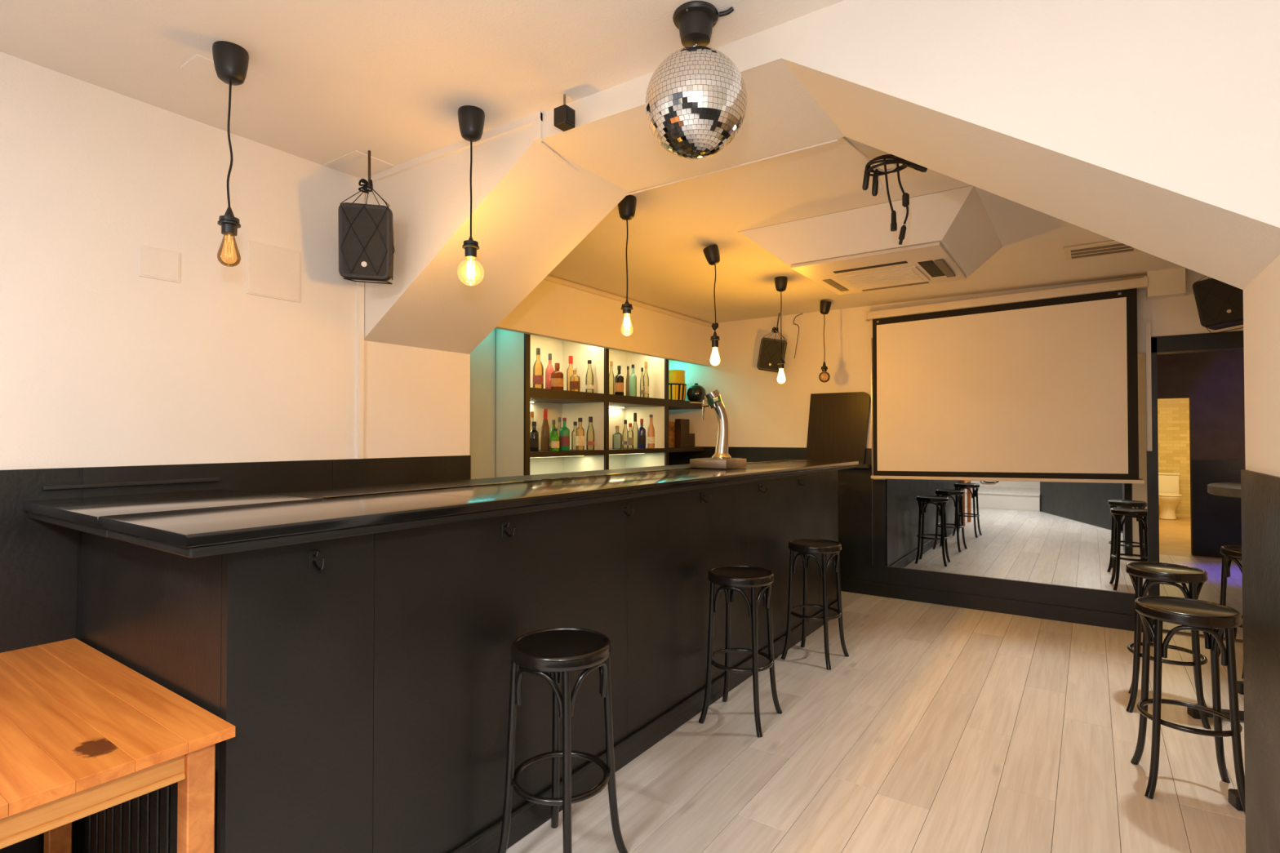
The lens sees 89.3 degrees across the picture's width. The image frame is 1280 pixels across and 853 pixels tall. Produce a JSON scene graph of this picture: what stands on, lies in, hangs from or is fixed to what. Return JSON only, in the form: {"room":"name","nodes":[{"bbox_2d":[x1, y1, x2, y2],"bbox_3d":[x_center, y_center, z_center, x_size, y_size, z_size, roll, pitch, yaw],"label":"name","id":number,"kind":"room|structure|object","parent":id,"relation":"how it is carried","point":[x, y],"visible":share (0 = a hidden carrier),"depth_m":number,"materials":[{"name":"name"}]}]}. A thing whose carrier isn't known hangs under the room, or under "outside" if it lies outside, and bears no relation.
{"room":"entertainment venue","nodes":[
{"label":"entertainment venue","id":0,"kind":"room"},
{"bbox_2d":[0,51,470,470],"bbox_3d":[-3.300,0.141,1.085,1.240,2.590,6.618,-1,-1,35],"label":"wall","id":1,"kind":"structure","parent":0,"point":[126,340],"depth_m":2.33,"materials":[{"name":"beige paint"}]},
{"bbox_2d":[0,455,471,852],"bbox_3d":[-2.233,0.784,1.508,0.030,1.316,4.686,-1,-1,35],"label":"wainscoting","id":2,"kind":"structure","parent":1,"relation":"attached to","point":[41,562],"depth_m":2.09,"materials":[{"name":"black paint"}]},
{"bbox_2d":[355,111,544,458],"bbox_3d":[-0.814,-0.495,2.635,1.097,1.274,0.041,-1,-1,34],"label":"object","id":3,"kind":"structure","parent":1,"relation":"attached to","point":[535,119],"depth_m":2.81,"materials":[{"name":"beige paint"}]},
{"bbox_2d":[542,275,711,327],"bbox_3d":[-0.295,-1.070,5.229,0.025,0.040,3.585,-1,-1,35],"label":"trim","id":4,"kind":"structure","parent":1,"relation":"attached to","point":[550,278],"depth_m":5.40,"materials":[{"name":"beige paint"}]},
{"bbox_2d":[469,328,494,479],"bbox_3d":[-0.736,0.364,5.544,0.358,2.270,3.637,-1,-1,35],"label":"wall","id":5,"kind":"structure","parent":0,"point":[482,447],"depth_m":4.68,"materials":[{"name":"grey paint"}]},
{"bbox_2d":[0,0,1191,323],"bbox_3d":[-0.254,-1.137,1.228,6.200,0.350,10.500,-1,-1,35],"label":"ceiling","id":6,"kind":"structure","parent":0,"point":[328,83],"depth_m":2.29,"materials":[{"name":"beige paint"}]},
{"bbox_2d":[212,40,248,266],"bbox_3d":[-1.240,-0.812,1.959,0.095,0.659,0.095,-1,-1,35],"label":"pendant lamp","id":7,"kind":"object","parent":6,"relation":"hanging from","point":[231,60],"visible":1,"depth_m":1.94,"materials":[{"name":"black plastic"}]},
{"bbox_2d":[217,207,240,235],"bbox_3d":[-1.240,-0.622,1.956,0.060,0.081,0.060,-1,-1,35],"label":"socket","id":8,"kind":"object","parent":7,"relation":"attached to","point":[229,224],"depth_m":1.94,"materials":[{"name":"black plastic"}]},
{"bbox_2d":[337,150,394,284],"bbox_3d":[-1.132,-0.866,2.710,0.213,0.537,0.202,0,-1,-8],"label":"loudspeaker","id":9,"kind":"object","parent":6,"relation":"hanging from","point":[366,231],"visible":1,"depth_m":2.64,"materials":[{"name":"grey plastic"}]},
{"bbox_2d":[342,206,386,275],"bbox_3d":[-1.122,-0.752,2.636,0.178,0.267,0.046,0,-1,-8],"label":"grille","id":10,"kind":"object","parent":9,"relation":"attached to","point":[363,228],"depth_m":2.63,"materials":[{"name":"grey"}]},
{"bbox_2d":[457,105,484,285],"bbox_3d":[-0.609,-0.822,2.334,0.095,0.630,0.095,-1,-1,35],"label":"pendant lamp","id":11,"kind":"object","parent":6,"relation":"hanging from","point":[471,118],"visible":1,"depth_m":2.32,"materials":[{"name":"black plastic"}]},
{"bbox_2d":[462,235,479,259],"bbox_3d":[-0.609,-0.646,2.331,0.060,0.076,0.060,-1,-1,35],"label":"socket","id":12,"kind":"object","parent":11,"relation":"attached to","point":[470,246],"depth_m":2.31,"materials":[{"name":"black plastic"}]},
{"bbox_2d":[554,93,575,131],"bbox_3d":[-0.258,-1.082,2.219,0.056,0.112,0.054,-1,-1,35],"label":"sensor box","id":13,"kind":"object","parent":6,"relation":"attached to","point":[564,115],"visible":1,"depth_m":2.20,"materials":[{"name":"black plastic"}]},
{"bbox_2d":[617,195,636,336],"bbox_3d":[-0.064,-0.784,3.182,0.095,0.681,0.095,-1,-1,35],"label":"pendant lamp","id":14,"kind":"object","parent":6,"relation":"hanging from","point":[627,206],"visible":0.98,"depth_m":3.16,"materials":[{"name":"black plastic"}]},
{"bbox_2d":[621,299,632,315],"bbox_3d":[-0.064,-0.587,3.179,0.052,0.069,0.052,0,-1,-3],"label":"socket","id":15,"kind":"object","parent":14,"relation":"attached to","point":[626,307],"depth_m":3.16,"materials":[{"name":"black plastic"}]},
{"bbox_2d":[644,0,746,159],"bbox_3d":[0.155,-0.951,1.800,0.282,0.395,0.282,0,-1,25],"label":"disco ball","id":16,"kind":"object","parent":6,"relation":"hanging from","point":[695,100],"visible":1,"depth_m":1.71,"materials":[{"name":"metal"}]},
{"bbox_2d":[702,244,719,365],"bbox_3d":[0.437,-0.741,3.967,0.101,0.738,0.096,-1,-1,35],"label":"pendant lamp","id":17,"kind":"object","parent":6,"relation":"hanging from","point":[711,252],"visible":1,"depth_m":3.95,"materials":[{"name":"black plastic"}]},
{"bbox_2d":[710,331,719,347],"bbox_3d":[0.459,-0.533,3.963,0.060,0.100,0.060,-1,-1,35],"label":"socket","id":18,"kind":"object","parent":17,"relation":"attached to","point":[714,339],"depth_m":3.95,"materials":[{"name":"black plastic"}]},
{"bbox_2d":[756,312,786,372],"bbox_3d":[1.257,-0.785,6.150,0.278,0.567,0.247,0,-1,15],"label":"loudspeaker","id":19,"kind":"object","parent":6,"relation":"hanging from","point":[770,351],"visible":0.91,"depth_m":6.06,"materials":[{"name":"grey plastic"}]},
{"bbox_2d":[759,339,784,370],"bbox_3d":[1.231,-0.670,6.054,0.241,0.288,0.042,0,-1,15],"label":"grille","id":20,"kind":"object","parent":19,"relation":"attached to","point":[770,351],"depth_m":6.05,"materials":[{"name":"grey"}]},
{"bbox_2d":[774,275,787,383],"bbox_3d":[1.044,-0.710,4.790,0.095,0.784,0.095,-1,-1,35],"label":"pendant lamp","id":21,"kind":"object","parent":6,"relation":"hanging from","point":[780,282],"visible":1,"depth_m":4.77,"materials":[{"name":"black plastic"}]},
{"bbox_2d":[777,355,785,368],"bbox_3d":[1.044,-0.475,4.786,0.060,0.095,0.060,-1,-1,35],"label":"socket","id":22,"kind":"object","parent":21,"relation":"attached to","point":[781,363],"depth_m":4.77,"materials":[{"name":"black plastic"}]},
{"bbox_2d":[818,300,831,382],"bbox_3d":[1.593,-0.732,5.574,0.112,0.706,0.100,-1,-1,35],"label":"pendant lamp","id":23,"kind":"object","parent":6,"relation":"hanging from","point":[824,306],"visible":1,"depth_m":5.56,"materials":[{"name":"black plastic"}]},
{"bbox_2d":[821,361,827,371],"bbox_3d":[1.588,-0.519,5.578,0.052,0.087,0.052,0,-1,-3],"label":"socket","id":24,"kind":"object","parent":23,"relation":"attached to","point":[824,368],"depth_m":5.56,"materials":[{"name":"black plastic"}]},
{"bbox_2d":[790,241,966,294],"bbox_3d":[1.430,-0.906,3.836,0.791,0.038,0.866,-1,-1,35],"label":"air conditioner","id":25,"kind":"object","parent":6,"relation":"attached to","point":[927,263],"visible":1,"depth_m":3.73,"materials":[{"name":"white plastic"}]},
{"bbox_2d":[835,266,929,290],"bbox_3d":[1.482,-0.900,3.946,0.455,0.008,0.410,-1,-1,35],"label":"return grille","id":26,"kind":"object","parent":25,"relation":"attached to","point":[904,274],"depth_m":3.90,"materials":[{"name":"white plastic"}]},
{"bbox_2d":[841,137,927,244],"bbox_3d":[0.931,-0.942,2.631,0.427,0.385,0.184,0,-1,-17],"label":"cable bundle","id":27,"kind":"object","parent":6,"relation":"hanging from","point":[887,158],"visible":0.98,"depth_m":2.66,"materials":[{"name":"black plastic"}]},
{"bbox_2d":[864,275,1147,484],"bbox_3d":[2.823,-0.298,5.193,1.980,1.527,0.098,-1,-1,35],"label":"projection screen","id":28,"kind":"object","parent":6,"relation":"hanging from","point":[1042,385],"visible":1,"depth_m":5.10,"materials":[{"name":"white fabric"}]},
{"bbox_2d":[1062,240,1140,260],"bbox_3d":[2.871,-1.102,4.024,0.400,0.020,0.320,-1,-1,35],"label":"ceiling vent","id":29,"kind":"object","parent":6,"relation":"in","point":[1111,246],"visible":0.7,"depth_m":4.01,"materials":[{"name":"white plastic"}]},
{"bbox_2d":[1192,275,1243,333],"bbox_3d":[3.807,-0.863,4.207,0.326,0.492,0.262,-1,-1,43],"label":"loudspeaker","id":30,"kind":"object","parent":6,"relation":"hanging from","point":[1220,304],"visible":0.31,"depth_m":4.16,"materials":[{"name":"black plastic"}]},
{"bbox_2d":[1195,279,1243,322],"bbox_3d":[3.735,-0.821,4.129,0.288,0.303,0.043,-1,-1,43],"label":"grille","id":31,"kind":"object","parent":30,"relation":"attached to","point":[1216,300],"depth_m":4.15,"materials":[{"name":"grey"}]},
{"bbox_2d":[495,280,711,366],"bbox_3d":[-0.538,-0.871,5.424,0.600,0.444,3.637,-1,-1,35],"label":"wall","id":32,"kind":"structure","parent":0,"point":[553,310],"depth_m":5.25,"materials":[{"name":"beige paint"}]},
{"bbox_2d":[364,0,1279,354],"bbox_3d":[0.166,-0.745,2.336,3.051,0.784,0.616,-1,-1,35],"label":"beam","id":33,"kind":"structure","parent":0,"point":[1150,126],"depth_m":1.67,"materials":[{"name":"beige paint"}]},
{"bbox_2d":[538,141,581,173],"bbox_3d":[-0.231,-1.034,2.623,0.028,0.014,0.584,0,-1,29],"label":"trim","id":34,"kind":"structure","parent":33,"relation":"attached to","point":[541,143],"depth_m":2.46,"materials":[{"name":"beige paint"}]},
{"bbox_2d":[626,138,838,195],"bbox_3d":[0.321,-1.034,2.615,0.960,0.009,0.007,-1,-1,35],"label":"trim","id":35,"kind":"structure","parent":33,"relation":"attached to","point":[836,140],"depth_m":2.56,"materials":[{"name":"beige paint"}]},
{"bbox_2d":[506,516,1245,852],"bbox_3d":[2.366,1.562,4.697,6.500,0.150,19.250,-1,-1,35],"label":"floor","id":36,"kind":"structure","parent":0,"point":[941,728],"depth_m":2.89,"materials":[{"name":"beige wood"}]},
{"bbox_2d":[0,638,235,852],"bbox_3d":[-1.584,1.059,1.468,1.117,0.765,0.747,-1,-1,35],"label":"table","id":37,"kind":"object","parent":36,"relation":"on","point":[83,733],"visible":1,"depth_m":1.43,"materials":[{"name":"brown wood"}]},
{"bbox_2d":[78,470,838,852],"bbox_3d":[-0.109,0.890,3.643,1.053,1.164,4.495,-1,-1,35],"label":"bar counter","id":38,"kind":"object","parent":36,"relation":"on","point":[365,695],"depth_m":2.00,"materials":[{"name":"black paint"}]},
{"bbox_2d":[308,549,325,571],"bbox_3d":[-0.830,0.347,1.673,0.056,0.052,0.024,-1,-1,35],"label":"coat hook","id":39,"kind":"object","parent":38,"relation":"attached to","point":[313,554],"visible":1,"depth_m":1.68,"materials":[{"name":"metal"}]},
{"bbox_2d":[22,459,858,558],"bbox_3d":[-0.086,0.277,3.558,1.198,0.060,4.640,-1,-1,35],"label":"countertop","id":40,"kind":"structure","parent":38,"relation":"on","point":[192,524],"depth_m":1.94,"materials":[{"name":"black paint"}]},
{"bbox_2d":[689,457,746,468],"bbox_3d":[0.487,0.225,4.018,0.250,0.056,0.280,-1,-1,35],"label":"drip tray","id":41,"kind":"object","parent":40,"relation":"on","point":[708,463],"visible":0.91,"depth_m":3.92,"materials":[{"name":"metal"}]},
{"bbox_2d":[689,389,731,458],"bbox_3d":[0.435,-0.018,4.053,0.272,0.430,0.126,0,-1,17],"label":"tap","id":42,"kind":"object","parent":41,"relation":"on","point":[713,399],"visible":1,"depth_m":4.00,"materials":[{"name":"silver metal"}]},
{"bbox_2d":[805,391,870,468],"bbox_3d":[1.800,0.032,5.937,0.590,0.685,0.084,-1,-2,35],"label":"flap","id":43,"kind":"object","parent":40,"relation":"attached to","point":[838,422],"visible":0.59,"depth_m":5.93,"materials":[{"name":"brown metal"}]},
{"bbox_2d":[501,521,515,537],"bbox_3d":[-0.448,0.355,2.223,0.056,0.052,0.024,-1,-1,35],"label":"coat hook","id":44,"kind":"object","parent":38,"relation":"attached to","point":[504,525],"visible":1,"depth_m":2.23,"materials":[{"name":"metal"}]},
{"bbox_2d":[622,504,634,516],"bbox_3d":[-0.048,0.363,2.798,0.056,0.052,0.024,-1,-1,35],"label":"coat hook","id":45,"kind":"object","parent":38,"relation":"attached to","point":[624,506],"visible":1,"depth_m":2.80,"materials":[{"name":"metal"}]},
{"bbox_2d":[701,493,711,502],"bbox_3d":[0.347,0.371,3.366,0.056,0.052,0.024,-1,-1,35],"label":"coat hook","id":46,"kind":"object","parent":38,"relation":"attached to","point":[702,494],"visible":1,"depth_m":3.37,"materials":[{"name":"metal"}]},
{"bbox_2d":[497,627,627,852],"bbox_3d":[-0.262,1.086,2.152,0.334,0.740,0.334,-1,-1,32],"label":"bar stool","id":47,"kind":"object","parent":36,"relation":"on","point":[558,652],"visible":1,"depth_m":2.10,"materials":[{"name":"black paint"}]},
{"bbox_2d":[494,328,704,477],"bbox_3d":[-0.428,0.364,5.371,0.740,2.265,3.540,-1,-1,35],"label":"bar shelf","id":48,"kind":"object","parent":36,"relation":"on","point":[515,353],"visible":0.37,"depth_m":5.46,"materials":[{"name":"black paint"}]},
{"bbox_2d":[529,421,538,451],"bbox_3d":[-0.794,0.075,4.850,0.068,0.224,0.069,0,-1,-31],"label":"liquor bottle","id":49,"kind":"object","parent":48,"relation":"on","point":[534,434],"visible":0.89,"depth_m":4.82,"materials":[{"name":"black glass"}]},
{"bbox_2d":[533,347,543,388],"bbox_3d":[-0.774,-0.437,4.921,0.081,0.318,0.080,0,-1,30],"label":"liquor bottle","id":50,"kind":"object","parent":48,"relation":"on","point":[537,380],"visible":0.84,"depth_m":4.91,"materials":[{"name":"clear glass"}]},
{"bbox_2d":[540,408,549,451],"bbox_3d":[-0.735,0.027,5.023,0.067,0.325,0.068,0,-1,-31],"label":"liquor bottle","id":51,"kind":"object","parent":48,"relation":"on","point":[544,446],"visible":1,"depth_m":5.00,"materials":[{"name":"brown glass"}]},
{"bbox_2d":[545,353,554,389],"bbox_3d":[-0.715,-0.427,5.146,0.074,0.305,0.073,0,-1,12],"label":"liquor bottle","id":52,"kind":"object","parent":48,"relation":"on","point":[549,369],"visible":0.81,"depth_m":5.12,"materials":[{"name":"glass"}]},
{"bbox_2d":[549,419,558,450],"bbox_3d":[-0.681,0.069,5.100,0.074,0.243,0.075,0,-1,29],"label":"liquor bottle","id":53,"kind":"object","parent":48,"relation":"on","point":[551,433],"visible":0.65,"depth_m":5.08,"materials":[{"name":"green glass"}]},
{"bbox_2d":[551,428,559,451],"bbox_3d":[-0.651,0.103,4.984,0.063,0.172,0.062,-1,-1,35],"label":"liquor bottle","id":54,"kind":"object","parent":48,"relation":"on","point":[555,438],"visible":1,"depth_m":4.96,"materials":[{"name":"green glass"}]},
{"bbox_2d":[551,363,563,390],"bbox_3d":[-0.642,-0.384,5.022,0.101,0.215,0.100,0,-1,24],"label":"liquor bottle","id":55,"kind":"object","parent":48,"relation":"on","point":[557,376],"visible":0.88,"depth_m":4.98,"materials":[{"name":"brown glass"}]},
{"bbox_2d":[559,417,569,450],"bbox_3d":[-0.595,0.060,5.101,0.081,0.260,0.080,0,-1,-11],"label":"liquor bottle","id":56,"kind":"object","parent":48,"relation":"on","point":[564,432],"visible":0.94,"depth_m":5.07,"materials":[{"name":"green glass"}]},
{"bbox_2d":[566,355,574,391],"bbox_3d":[-0.572,-0.428,5.351,0.068,0.312,0.067,0,-1,-11],"label":"liquor bottle","id":57,"kind":"object","parent":48,"relation":"on","point":[571,357],"visible":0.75,"depth_m":5.36,"materials":[{"name":"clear glass"}]},
{"bbox_2d":[569,367,580,391],"bbox_3d":[-0.526,-0.375,5.224,0.085,0.202,0.084,0,-1,8],"label":"liquor bottle","id":58,"kind":"object","parent":48,"relation":"on","point":[573,384],"visible":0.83,"depth_m":5.20,"materials":[{"name":"orange glass"}]},
{"bbox_2d":[571,422,578,449],"bbox_3d":[-0.536,0.077,5.360,0.060,0.234,0.059,-1,-1,32],"label":"liquor bottle","id":59,"kind":"object","parent":48,"relation":"on","point":[574,423],"visible":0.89,"depth_m":5.37,"materials":[{"name":"clear glass"}]},
{"bbox_2d":[576,417,584,450],"bbox_3d":[-0.487,0.061,5.274,0.068,0.264,0.069,1,-1,-39],"label":"liquor bottle","id":60,"kind":"object","parent":48,"relation":"on","point":[580,439],"visible":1,"depth_m":5.25,"materials":[{"name":"orange glass"}]},
{"bbox_2d":[585,360,593,392],"bbox_3d":[-0.420,-0.412,5.395,0.068,0.282,0.069,0,-1,11],"label":"liquor bottle","id":61,"kind":"object","parent":48,"relation":"on","point":[589,362],"visible":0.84,"depth_m":5.40,"materials":[{"name":"clear glass"}]},
{"bbox_2d":[586,416,594,449],"bbox_3d":[-0.410,0.056,5.368,0.069,0.276,0.068,0,-1,-10],"label":"liquor bottle","id":62,"kind":"object","parent":48,"relation":"on","point":[590,418],"visible":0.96,"depth_m":5.36,"materials":[{"name":"clear glass"}]},
{"bbox_2d":[608,360,614,394],"bbox_3d":[-0.249,-0.418,5.623,0.052,0.299,0.051,1,-1,-40],"label":"liquor bottle","id":63,"kind":"object","parent":48,"relation":"on","point":[611,362],"visible":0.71,"depth_m":5.62,"materials":[{"name":"clear glass"}]},
{"bbox_2d":[612,426,622,448],"bbox_3d":[-0.200,0.097,5.704,0.085,0.205,0.086,-1,-1,39],"label":"liquor bottle","id":64,"kind":"object","parent":48,"relation":"on","point":[616,427],"visible":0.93,"depth_m":5.72,"materials":[{"name":"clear glass"}]},
{"bbox_2d":[614,365,623,395],"bbox_3d":[-0.184,-0.403,5.734,0.084,0.272,0.085,-1,-1,36],"label":"liquor bottle","id":65,"kind":"object","parent":48,"relation":"on","point":[619,378],"visible":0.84,"depth_m":5.70,"materials":[{"name":"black glass"}]},
{"bbox_2d":[622,419,627,448],"bbox_3d":[-0.133,0.070,5.889,0.058,0.263,0.059,0,-1,0],"label":"liquor bottle","id":66,"kind":"object","parent":48,"relation":"on","point":[624,442],"visible":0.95,"depth_m":5.88,"materials":[{"name":"clear glass"}]},
{"bbox_2d":[625,366,629,395],"bbox_3d":[-0.111,-0.410,5.980,0.044,0.294,0.043,0,-1,-30],"label":"liquor bottle","id":67,"kind":"object","parent":48,"relation":"on","point":[627,384],"visible":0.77,"depth_m":5.96,"materials":[{"name":"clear glass"}]},
{"bbox_2d":[626,422,633,448],"bbox_3d":[-0.087,0.086,5.832,0.058,0.231,0.059,1,-1,-35],"label":"liquor bottle","id":68,"kind":"object","parent":48,"relation":"on","point":[629,440],"visible":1,"depth_m":5.82,"materials":[{"name":"clear glass"}]},
{"bbox_2d":[629,364,636,396],"bbox_3d":[-0.064,-0.414,5.907,0.069,0.301,0.070,-1,-1,42],"label":"liquor bottle","id":69,"kind":"object","parent":48,"relation":"on","point":[633,378],"visible":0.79,"depth_m":5.88,"materials":[{"name":"teal glass"}]},
{"bbox_2d":[631,413,638,448],"bbox_3d":[-0.045,0.038,6.102,0.060,0.333,0.059,1,-1,-44],"label":"liquor bottle","id":70,"kind":"object","parent":48,"relation":"on","point":[634,414],"visible":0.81,"depth_m":6.10,"materials":[{"name":"clear glass"}]},
{"bbox_2d":[637,418,645,448],"bbox_3d":[0.016,0.066,5.998,0.076,0.275,0.077,-1,-1,45],"label":"liquor bottle","id":71,"kind":"object","parent":48,"relation":"on","point":[641,431],"visible":1,"depth_m":5.97,"materials":[{"name":"blue glass"}]},
{"bbox_2d":[640,367,644,397],"bbox_3d":[0.020,-0.404,5.993,0.042,0.282,0.042,-1,-1,38],"label":"liquor bottle","id":72,"kind":"object","parent":48,"relation":"on","point":[642,392],"visible":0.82,"depth_m":6.00,"materials":[{"name":"clear glass"}]},
{"bbox_2d":[643,361,648,397],"bbox_3d":[0.056,-0.436,6.079,0.056,0.350,0.057,0,-1,19],"label":"liquor bottle","id":73,"kind":"object","parent":48,"relation":"on","point":[646,388],"visible":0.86,"depth_m":6.07,"materials":[{"name":"clear glass"}]},
{"bbox_2d":[647,414,654,448],"bbox_3d":[0.104,0.046,6.108,0.067,0.318,0.066,0,-1,4],"label":"liquor bottle","id":74,"kind":"object","parent":48,"relation":"on","point":[650,439],"visible":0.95,"depth_m":6.10,"materials":[{"name":"glass"}]},
{"bbox_2d":[668,422,675,447],"bbox_3d":[0.237,0.082,6.526,0.180,0.257,0.450,-1,-1,35],"label":"carton","id":75,"kind":"object","parent":48,"relation":"on","point":[671,424],"visible":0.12,"depth_m":6.49,"materials":[{"name":"orange cardboard"}]},
{"bbox_2d":[668,383,686,400],"bbox_3d":[0.332,-0.343,6.668,0.298,0.180,0.298,-1,-1,35],"label":"basket","id":76,"kind":"object","parent":48,"relation":"on","point":[676,391],"visible":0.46,"depth_m":6.54,"materials":[{"name":"yellow metal"}]},
{"bbox_2d":[668,369,684,383],"bbox_3d":[0.326,-0.504,6.662,0.279,0.139,0.279,-1,-1,35],"label":"box","id":77,"kind":"object","parent":76,"relation":"on","point":[675,376],"visible":0.52,"depth_m":6.53,"materials":[{"name":"metal"}]},
{"bbox_2d":[675,418,689,447],"bbox_3d":[0.428,0.068,6.564,0.070,0.287,0.170,-1,-1,35],"label":"carton","id":78,"kind":"object","parent":48,"relation":"on","point":[682,425],"visible":0.9,"depth_m":6.51,"materials":[{"name":"brown cardboard"}]},
{"bbox_2d":[689,433,694,447],"bbox_3d":[0.454,0.143,6.768,0.180,0.142,0.165,-1,-1,35],"label":"carton","id":79,"kind":"object","parent":48,"relation":"on","point":[691,435],"visible":0.24,"depth_m":6.74,"materials":[{"name":"brown cardboard"}]},
{"bbox_2d":[686,382,706,402],"bbox_3d":[0.583,-0.351,6.706,0.204,0.197,0.204,-1,-1,35],"label":"vase","id":80,"kind":"object","parent":48,"relation":"on","point":[695,393],"visible":0.9,"depth_m":6.63,"materials":[{"name":"black"}]},
{"bbox_2d":[698,564,782,737],"bbox_3d":[0.509,1.102,3.266,0.334,0.740,0.334,0,-1,30],"label":"bar stool","id":81,"kind":"object","parent":36,"relation":"on","point":[731,578],"visible":1,"depth_m":3.21,"materials":[{"name":"black paint"}]},
{"bbox_2d":[781,538,848,670],"bbox_3d":[1.121,1.115,4.150,0.334,0.740,0.334,-1,-1,38],"label":"bar stool","id":82,"kind":"object","parent":36,"relation":"on","point":[805,548],"visible":1,"depth_m":4.12,"materials":[{"name":"black paint"}]},
{"bbox_2d":[1125,561,1210,728],"bbox_3d":[2.730,1.103,3.360,0.334,0.740,0.334,-1,-1,39],"label":"bar stool","id":83,"kind":"object","parent":36,"relation":"on","point":[1170,574],"visible":0.86,"depth_m":3.31,"materials":[{"name":"black paint"}]},
{"bbox_2d":[1158,472,1182,519],"bbox_3d":[9.032,1.192,11.104,0.390,0.775,0.688,-1,-1,35],"label":"toilet","id":84,"kind":"object","parent":36,"relation":"on","point":[1169,497],"visible":0.81,"depth_m":11.01,"materials":[{"name":"beige ceramic"}]},
{"bbox_2d":[1130,595,1244,813],"bbox_3d":[2.202,1.093,2.607,0.334,0.740,0.334,0,-1,29],"label":"bar stool","id":85,"kind":"object","parent":36,"relation":"on","point":[1207,617],"visible":0.98,"depth_m":2.56,"materials":[{"name":"black paint"}]},
{"bbox_2d":[1186,482,1244,720],"bbox_3d":[3.221,0.881,3.168,0.677,1.168,0.677,0,-1,-30],"label":"table","id":86,"kind":"object","parent":36,"relation":"on","point":[1233,490],"visible":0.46,"depth_m":3.24,"materials":[{"name":"grey laminate"}]},
{"bbox_2d":[1218,545,1243,678],"bbox_3d":[3.715,1.111,3.893,0.334,0.740,0.334,0,-1,15],"label":"bar stool","id":87,"kind":"object","parent":36,"relation":"on","point":[1230,552],"visible":0.24,"depth_m":4.01,"materials":[{"name":"black paint"}]},
{"bbox_2d":[1228,788,1243,811],"bbox_3d":[2.705,0.870,2.370,0.677,1.168,0.677,0,-1,-30],"label":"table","id":88,"kind":"object","parent":36,"relation":"on","point":[1233,797],"visible":0.2,"depth_m":2.47,"materials":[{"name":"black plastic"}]},
{"bbox_2d":[668,270,1243,479],"bbox_3d":[2.700,0.203,5.459,6.200,2.590,0.140,-1,-1,35],"label":"wall","id":89,"kind":"structure","parent":0,"point":[762,411],"depth_m":6.21,"materials":[{"name":"beige paint"}]},
{"bbox_2d":[668,337,1154,623],"bbox_3d":[1.993,0.354,5.850,4.150,2.300,0.020,-1,-1,35],"label":"wall panel","id":90,"kind":"object","parent":89,"relation":"attached to","point":[862,535],"depth_m":5.75,"materials":[{"name":"black paint"}]},
{"bbox_2d":[840,577,1142,632],"bbox_3d":[2.720,1.439,5.322,2.330,0.115,0.029,-1,-1,35],"label":"baseboard","id":91,"kind":"structure","parent":89,"relation":"attached to","point":[1053,612],"depth_m":5.21,"materials":[{"name":"black paint"}]},
{"bbox_2d":[885,353,1148,595],"bbox_3d":[2.922,0.352,5.208,1.821,1.754,0.012,-1,-1,35],"label":"wall mirror","id":92,"kind":"object","parent":89,"relation":"attached to","point":[1076,535],"visible":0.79,"depth_m":5.11,"materials":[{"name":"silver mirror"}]},
{"bbox_2d":[1145,322,1151,451],"bbox_3d":[3.683,-0.288,4.686,0.028,0.930,0.018,-1,-1,35],"label":"trim","id":93,"kind":"structure","parent":89,"relation":"attached to","point":[1148,325],"depth_m":4.68,"materials":[{"name":"beige paint"}]},
{"bbox_2d":[1146,266,1185,299],"bbox_3d":[3.733,-1.014,4.600,0.207,0.180,0.120,-1,-1,35],"label":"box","id":94,"kind":"structure","parent":89,"relation":"attached to","point":[1171,282],"depth_m":4.55,"materials":[{"name":"beige paint"}]},
{"bbox_2d":[1151,330,1244,595],"bbox_3d":[3.991,0.418,4.557,0.643,2.135,0.162,-1,-1,35],"label":"door frame","id":95,"kind":"structure","parent":89,"relation":"in","point":[1226,340],"depth_m":4.64,"materials":[{"name":"black paint"}]},
{"bbox_2d":[1162,629,1243,642],"bbox_3d":[4.004,1.483,4.558,0.630,0.020,0.030,-1,-1,35],"label":"trim","id":96,"kind":"structure","parent":89,"relation":"attached to","point":[1163,630],"depth_m":4.62,"materials":[{"name":"black wood"}]},
{"bbox_2d":[1157,398,1190,517],"bbox_3d":[8.277,0.306,9.497,2.250,2.500,4.650,-1,-1,35],"label":"wall","id":97,"kind":"structure","parent":0,"point":[1173,414],"depth_m":11.39,"materials":[{"name":"tile"}]},
{"bbox_2d":[1156,349,1245,555],"bbox_3d":[5.635,0.256,6.002,2.000,2.500,4.105,-1,-1,35],"label":"wall","id":98,"kind":"structure","parent":0,"point":[1213,382],"depth_m":7.63,"materials":[{"name":"paint"}]},
{"bbox_2d":[1191,460,1241,559],"bbox_3d":[6.745,0.964,7.581,0.430,1.130,0.030,-1,-1,35],"label":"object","id":99,"kind":"structure","parent":98,"relation":"attached to","point":[1216,520],"depth_m":7.58,"materials":[{"name":"black paint"}]},
{"bbox_2d":[1243,254,1279,476],"bbox_3d":[1.869,0.142,1.167,1.065,2.590,0.570,-1,-1,35],"label":"wall","id":100,"kind":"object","parent":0,"point":[1261,297],"depth_m":1.52,"materials":[{"name":"beige paint"}]},
{"bbox_2d":[1240,469,1279,852],"bbox_3d":[1.455,0.775,1.446,0.073,1.331,0.587,-1,-1,35],"label":"wainscoting","id":101,"kind":"structure","parent":100,"relation":"attached to","point":[1260,492],"depth_m":1.53,"materials":[{"name":"black paint"}]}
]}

